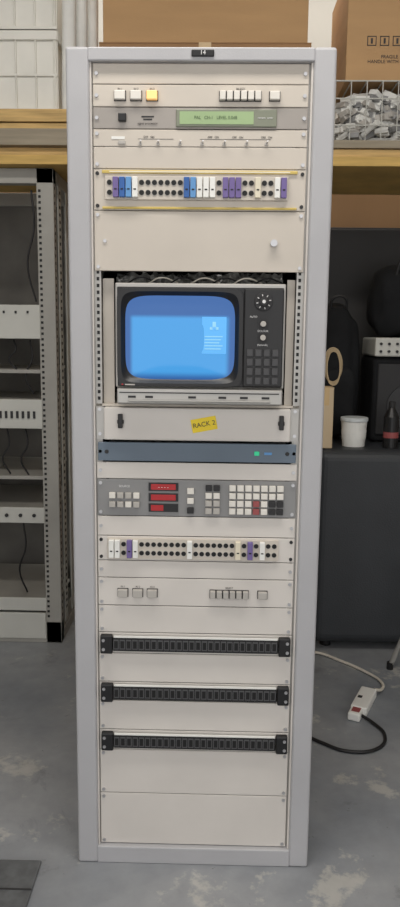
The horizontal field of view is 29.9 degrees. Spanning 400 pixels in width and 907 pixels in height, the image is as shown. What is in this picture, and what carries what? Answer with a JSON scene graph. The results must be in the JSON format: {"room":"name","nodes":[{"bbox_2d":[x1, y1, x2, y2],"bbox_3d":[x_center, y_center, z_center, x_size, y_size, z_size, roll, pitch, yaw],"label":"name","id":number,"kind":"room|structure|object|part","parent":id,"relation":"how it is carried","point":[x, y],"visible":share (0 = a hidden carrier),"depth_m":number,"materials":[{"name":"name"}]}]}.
{"room":"equipment storage room","nodes":[
{"label":"equipment storage room","id":0,"kind":"room"},
{"bbox_2d":[0,599,399,906],"bbox_3d":[-0.047,1.315,0.787,5.600,0.100,7.600,1,9,1],"label":"floor","id":1,"kind":"structure","parent":0,"point":[353,857],"depth_m":2.23,"materials":[{"name":"paint"}]},
{"bbox_2d":[0,860,40,906],"bbox_3d":[-0.696,1.095,1.776,0.555,0.010,0.394,1,9,1],"label":"rubber floor mat","id":2,"kind":"object","parent":1,"relation":"on","point":[17,877],"visible":1,"depth_m":1.89,"materials":[{"name":"rubber"}]},
{"bbox_2d":[0,168,74,642],"bbox_3d":[-0.915,-0.205,3.497,0.630,2.030,0.610,1,9,1],"label":"rack","id":3,"kind":"object","parent":1,"relation":"on","point":[37,539],"visible":0.99,"depth_m":3.35,"materials":[{"name":"grey metal"}]},
{"bbox_2d":[0,109,399,194],"bbox_3d":[-0.021,-0.287,3.407,3.100,2.240,0.620,1,9,1],"label":"boards","id":4,"kind":"object","parent":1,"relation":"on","point":[29,138],"visible":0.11,"depth_m":2.97,"materials":[{"name":"brown wood"}]},
{"bbox_2d":[0,30,61,108],"bbox_3d":[-0.881,-1.551,3.198,0.653,0.298,0.474,1,9,1],"label":"plastic crate","id":5,"kind":"object","parent":4,"relation":"on","point":[30,60],"visible":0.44,"depth_m":2.97,"materials":[{"name":"white plastic"}]},
{"bbox_2d":[0,0,61,38],"bbox_3d":[-0.878,-1.850,3.150,0.653,0.298,0.474,1,9,1],"label":"plastic crate","id":6,"kind":"object","parent":5,"relation":"on","point":[14,14],"visible":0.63,"depth_m":2.94,"materials":[{"name":"white plastic"}]},
{"bbox_2d":[62,0,97,108],"bbox_3d":[-0.488,-1.644,3.051,0.061,0.540,0.215,6,10,29],"label":"paper roll","id":7,"kind":"object","parent":4,"relation":"on","point":[79,17],"visible":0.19,"depth_m":3.01,"materials":[{"name":"white paper"}]},
{"bbox_2d":[99,42,311,47],"bbox_3d":[0.024,-1.542,3.241,0.852,0.280,0.451,1,9,1],"label":"cardboard box","id":8,"kind":"object","parent":4,"relation":"on","point":[101,44],"visible":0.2,"depth_m":3.00,"materials":[{"name":"brown cardboard"}]},
{"bbox_2d":[103,0,308,42],"bbox_3d":[0.027,-1.880,3.182,0.822,0.405,0.421,1,9,1],"label":"cardboard box","id":9,"kind":"object","parent":8,"relation":"on","point":[283,21],"visible":0.52,"depth_m":2.99,"materials":[{"name":"brown cardboard"}]},
{"bbox_2d":[334,80,399,139],"bbox_3d":[0.851,-1.388,3.181,0.626,0.236,0.426,1,9,1],"label":"wire basket","id":10,"kind":"object","parent":4,"relation":"on","point":[373,115],"visible":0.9,"depth_m":3.00,"materials":[{"name":"metal wire"},{"name":"plastic"},{"name":"metal"}]},
{"bbox_2d":[331,0,399,109],"bbox_3d":[0.845,-1.722,3.162,0.522,0.425,0.452,1,9,1],"label":"cardboard box","id":11,"kind":"object","parent":10,"relation":"on","point":[365,33],"visible":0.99,"depth_m":2.96,"materials":[{"name":"brown cardboard"}]},
{"bbox_2d":[65,47,336,866],"bbox_3d":[-0.004,0.052,2.049,0.600,1.998,0.508,1,9,1],"label":"equipment rack","id":12,"kind":"object","parent":1,"relation":"on","point":[246,808],"depth_m":1.84,"materials":[{"name":"grey metal"}]},
{"bbox_3d":[-0.023,-0.484,1.723,0.401,0.016,0.012,1,9,1],"label":"blank knob","id":13,"kind":"part","parent":12,"relation":"part of","materials":[{"name":"metal"}]},
{"bbox_3d":[-0.018,0.956,1.960,0.483,0.143,0.004,1,9,1],"label":"blank panel","id":14,"kind":"part","parent":12,"relation":"part of","materials":[{"name":"paint"}]},
{"bbox_3d":[-0.017,0.824,1.939,0.483,0.120,0.004,1,9,1],"label":"blank panel","id":15,"kind":"part","parent":12,"relation":"part of","materials":[{"name":"paint"}]},
{"bbox_3d":[-0.016,0.738,1.916,0.483,0.053,0.022,1,9,1],"label":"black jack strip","id":16,"kind":"part","parent":12,"relation":"part of","materials":[{"name":"black plastic"}]},
{"bbox_3d":[-0.014,0.607,1.895,0.483,0.048,0.022,1,9,1],"label":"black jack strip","id":17,"kind":"part","parent":12,"relation":"part of","materials":[{"name":"black plastic"}]},
{"bbox_3d":[-0.015,0.670,1.915,0.483,0.078,0.004,1,9,1],"label":"blank panel","id":18,"kind":"part","parent":12,"relation":"part of","materials":[{"name":"paint"}]},
{"bbox_3d":[-0.013,0.543,1.894,0.483,0.075,0.004,1,9,1],"label":"blank panel","id":19,"kind":"part","parent":12,"relation":"part of","materials":[{"name":"paint"}]},
{"bbox_2d":[98,577,292,607],"bbox_3d":[-0.011,0.346,1.857,0.483,0.070,0.016,1,9,1],"label":"panel","id":20,"kind":"object","parent":12,"relation":"on","point":[111,590],"visible":1,"depth_m":1.86,"materials":[{"name":"paint"}]},
{"bbox_3d":[-0.013,0.479,1.875,0.483,0.053,0.022,1,9,1],"label":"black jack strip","id":21,"kind":"part","parent":12,"relation":"part of","materials":[{"name":"black plastic"}]},
{"bbox_3d":[-0.012,0.416,1.874,0.483,0.069,0.004,1,9,1],"label":"blank panel","id":22,"kind":"part","parent":12,"relation":"part of","materials":[{"name":"paint"}]},
{"bbox_3d":[-0.011,0.288,1.854,0.483,0.042,0.004,1,9,1],"label":"blank panel","id":23,"kind":"part","parent":12,"relation":"part of","materials":[{"name":"paint"}]},
{"bbox_2d":[97,478,295,517],"bbox_3d":[-0.007,0.099,1.886,0.483,0.090,0.145,1,9,1],"label":"control panel","id":24,"kind":"object","parent":12,"relation":"attached to","point":[115,496],"visible":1,"depth_m":1.82,"materials":[{"name":"metal"}]},
{"bbox_2d":[98,535,294,562],"bbox_3d":[-0.009,0.228,1.887,0.483,0.061,0.122,1,9,1],"label":"panel","id":25,"kind":"object","parent":12,"relation":"on","point":[110,547],"visible":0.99,"depth_m":1.84,"materials":[{"name":"paint"}]},
{"bbox_3d":[-0.010,0.179,1.836,0.483,0.048,0.004,1,9,1],"label":"blank panel","id":26,"kind":"part","parent":12,"relation":"part of","materials":[{"name":"paint"}]},
{"bbox_2d":[98,440,295,462],"bbox_3d":[-0.006,-0.013,1.869,0.476,0.045,0.142,1,9,1],"label":"rack unit","id":27,"kind":"object","parent":12,"relation":"attached to","point":[113,450],"visible":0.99,"depth_m":1.80,"materials":[{"name":"blue painted metal"},{"name":"brushed aluminium"}]},
{"bbox_3d":[-0.008,0.043,1.815,0.483,0.040,0.004,1,9,1],"label":"blank panel","id":28,"kind":"part","parent":12,"relation":"part of","materials":[{"name":"paint"}]},
{"bbox_3d":[-0.006,-0.079,1.851,0.483,0.078,0.158,1,9,1],"label":"slide-out drawer","id":29,"kind":"part","parent":12,"relation":"part of","materials":[{"name":"beige metal"}]},
{"bbox_2d":[96,278,298,407],"bbox_3d":[-0.001,-0.289,1.958,0.485,0.300,0.380,1,9,1],"label":"shelf","id":30,"kind":"object","parent":12,"relation":"attached to","point":[106,395],"depth_m":1.78,"materials":[{"name":"beige metal"}]},
{"bbox_3d":[-0.005,-0.085,1.866,0.420,0.066,0.126,1,9,1],"label":"drawer","id":31,"kind":"part","parent":12,"relation":"part of","materials":[{"name":"metal"}]},
{"bbox_3d":[-0.003,-0.488,1.730,0.483,0.134,0.004,1,9,1],"label":"blank panel","id":32,"kind":"part","parent":12,"relation":"part of","materials":[{"name":"beige paint"}]},
{"bbox_2d":[94,169,305,211],"bbox_3d":[0.000,-0.607,1.754,0.483,0.089,0.122,1,9,1],"label":"panel","id":33,"kind":"object","parent":12,"relation":"on","point":[114,189],"visible":1,"depth_m":1.70,"materials":[{"name":"beige paint"}]},
{"bbox_2d":[93,129,306,169],"bbox_3d":[-0.004,-0.662,1.537,0.479,0.084,0.340,1,9,1],"label":"panel","id":34,"kind":"object","parent":12,"relation":"in","point":[115,148],"visible":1,"depth_m":1.52,"materials":[{"name":"beige paint"}]},
{"bbox_3d":[-0.001,-0.669,1.701,0.483,0.046,0.004,1,9,1],"label":"plate","id":35,"kind":"part","parent":34,"relation":"part of","materials":[{"name":"beige paint"}]},
{"bbox_3d":[0.000,-0.712,1.694,0.483,0.036,0.004,1,9,1],"label":"plate","id":36,"kind":"part","parent":34,"relation":"part of","materials":[{"name":"beige paint"}]},
{"bbox_3d":[0.002,0.007,2.294,0.590,1.970,0.010,1,9,1],"label":"panel","id":37,"kind":"part","parent":12,"relation":"part of","materials":[{"name":"beige metal"}]},
{"bbox_2d":[115,271,285,404],"bbox_3d":[-0.001,-0.290,1.877,0.402,0.316,0.340,1,9,1],"label":"monitor","id":38,"kind":"object","parent":12,"relation":"on","point":[199,338],"visible":1,"depth_m":1.73,"materials":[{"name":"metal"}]},
{"bbox_2d":[117,388,281,404],"bbox_3d":[-0.001,-0.134,1.760,0.384,0.035,0.060,1,9,1],"label":"tray","id":39,"kind":"object","parent":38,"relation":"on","point":[205,396],"depth_m":1.74,"materials":[{"name":"metal"}]},
{"bbox_2d":[93,107,307,129],"bbox_3d":[0.002,-0.763,1.749,0.483,0.045,0.144,1,9,1],"label":"display unit","id":40,"kind":"object","parent":12,"relation":"in","point":[121,118],"visible":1,"depth_m":1.68,"materials":[{"name":"metal"}]},
{"bbox_2d":[93,85,308,107],"bbox_3d":[0.001,-0.799,1.674,0.483,0.046,0.016,1,9,1],"label":"panel","id":41,"kind":"object","parent":12,"relation":"attached to","point":[256,96],"visible":1,"depth_m":1.68,"materials":[{"name":"beige paint"}]},
{"bbox_3d":[0.001,-0.846,1.673,0.483,0.043,0.004,1,9,1],"label":"blank panel","id":42,"kind":"part","parent":12,"relation":"part of","materials":[{"name":"beige paint"}]},
{"bbox_2d":[312,651,386,753],"bbox_3d":[0.514,0.918,2.875,0.408,0.036,0.770,3,9,15],"label":"cable","id":43,"kind":"object","parent":1,"relation":"on","point":[364,699],"visible":0.85,"depth_m":2.74,"materials":[{"name":"white plastic"}]},
{"bbox_2d":[351,686,376,715],"bbox_3d":[0.615,0.929,2.817,0.060,0.035,0.170,5,10,25],"label":"power strip","id":44,"kind":"object","parent":43,"relation":"attached to","point":[364,699],"depth_m":2.79,"materials":[{"name":"white plastic"}]},
{"bbox_2d":[315,435,399,645],"bbox_3d":[0.885,0.387,3.509,0.775,0.895,0.590,1,9,1],"label":"cabinet","id":45,"kind":"object","parent":1,"relation":"on","point":[358,585],"visible":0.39,"depth_m":3.22,"materials":[{"name":"plastic"}]},
{"bbox_2d":[322,386,333,447],"bbox_3d":[0.532,-0.158,3.222,0.067,0.260,0.101,1,9,1],"label":"cardboard box","id":46,"kind":"object","parent":45,"relation":"on","point":[329,390],"visible":0.44,"depth_m":3.17,"materials":[{"name":"brown cardboard"}]},
{"bbox_2d":[325,347,342,385],"bbox_3d":[0.566,-0.370,3.188,0.083,0.162,0.051,1,9,1],"label":"tape roll","id":47,"kind":"object","parent":46,"relation":"on","point":[329,351],"visible":0.93,"depth_m":3.18,"materials":[{"name":"beige paper"}]},
{"bbox_2d":[325,295,359,435],"bbox_3d":[0.630,-0.402,3.490,0.209,0.656,0.293,1,9,1],"label":"backpack","id":48,"kind":"object","parent":45,"relation":"on","point":[342,329],"visible":0.46,"depth_m":3.38,"materials":[{"name":"fabric"}]},
{"bbox_2d":[340,416,367,446],"bbox_3d":[0.672,-0.097,3.280,0.120,0.126,0.120,1,9,1],"label":"plastic tub","id":49,"kind":"object","parent":45,"relation":"on","point":[353,428],"visible":1,"depth_m":3.24,"materials":[{"name":"white plastic"}]},
{"bbox_3d":[0.673,-0.150,3.271,0.120,0.017,0.120,1,9,1],"label":"lid","id":50,"kind":"part","parent":49,"relation":"part of","materials":[{"name":"white plastic"}]},
{"bbox_2d":[359,355,399,441],"bbox_3d":[0.944,-0.263,3.518,0.335,0.383,0.324,1,9,1],"label":"speaker","id":51,"kind":"object","parent":45,"relation":"on","point":[380,376],"visible":0.8,"depth_m":3.37},
{"bbox_2d":[362,337,399,356],"bbox_3d":[0.951,-0.491,3.460,0.345,0.083,0.308,1,9,1],"label":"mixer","id":52,"kind":"object","parent":51,"relation":"on","point":[372,346],"visible":1,"depth_m":3.32,"materials":[{"name":"grey plastic"}]},
{"bbox_2d":[366,259,399,336],"bbox_3d":[0.963,-0.731,3.462,0.366,0.386,0.234,1,9,1],"label":"bag","id":53,"kind":"object","parent":52,"relation":"on","point":[383,301],"visible":1,"depth_m":3.39,"materials":[{"name":"fabric"}]},
{"bbox_3d":[0.961,-0.844,3.345,0.185,0.126,0.038,1,9,1],"label":"bag handle","id":54,"kind":"part","parent":53,"relation":"part of","materials":[{"name":"black fabric"}]},
{"bbox_2d":[375,364,399,434],"bbox_3d":[0.941,-0.241,3.371,0.295,0.320,0.013,1,9,1],"label":"grille","id":55,"kind":"object","parent":51,"relation":"attached to","point":[387,376],"depth_m":3.36,"materials":[{"name":"black plastic"}]},
{"bbox_2d":[382,401,398,448],"bbox_3d":[0.824,-0.124,3.231,0.065,0.199,0.065,1,9,1],"label":"bottle","id":56,"kind":"object","parent":45,"relation":"on","point":[391,418],"visible":1,"depth_m":3.21,"materials":[{"name":"black plastic"}]},
{"bbox_2d":[328,227,399,415],"bbox_3d":[1.166,-0.199,4.014,1.550,1.900,0.416,1,9,1],"label":"tall cabinet","id":57,"kind":"object","parent":1,"relation":"on","point":[356,254],"visible":0.04,"depth_m":3.71,"materials":[{"name":"paint"}]},
{"bbox_2d":[386,638,399,669],"bbox_3d":[0.993,0.427,2.936,0.423,1.000,0.298,1,9,1],"label":"tripod stand","id":58,"kind":"object","parent":1,"relation":"on","point":[390,663],"visible":1,"depth_m":3.11,"materials":[{"name":"metal"}]},
{"bbox_2d":[0,0,399,227],"bbox_3d":[0.056,-1.003,4.213,5.600,3.400,0.100,1,9,1],"label":"wall","id":59,"kind":"structure","parent":0,"point":[352,211],"depth_m":4.08,"materials":[{"name":"white paint"}]}
]}

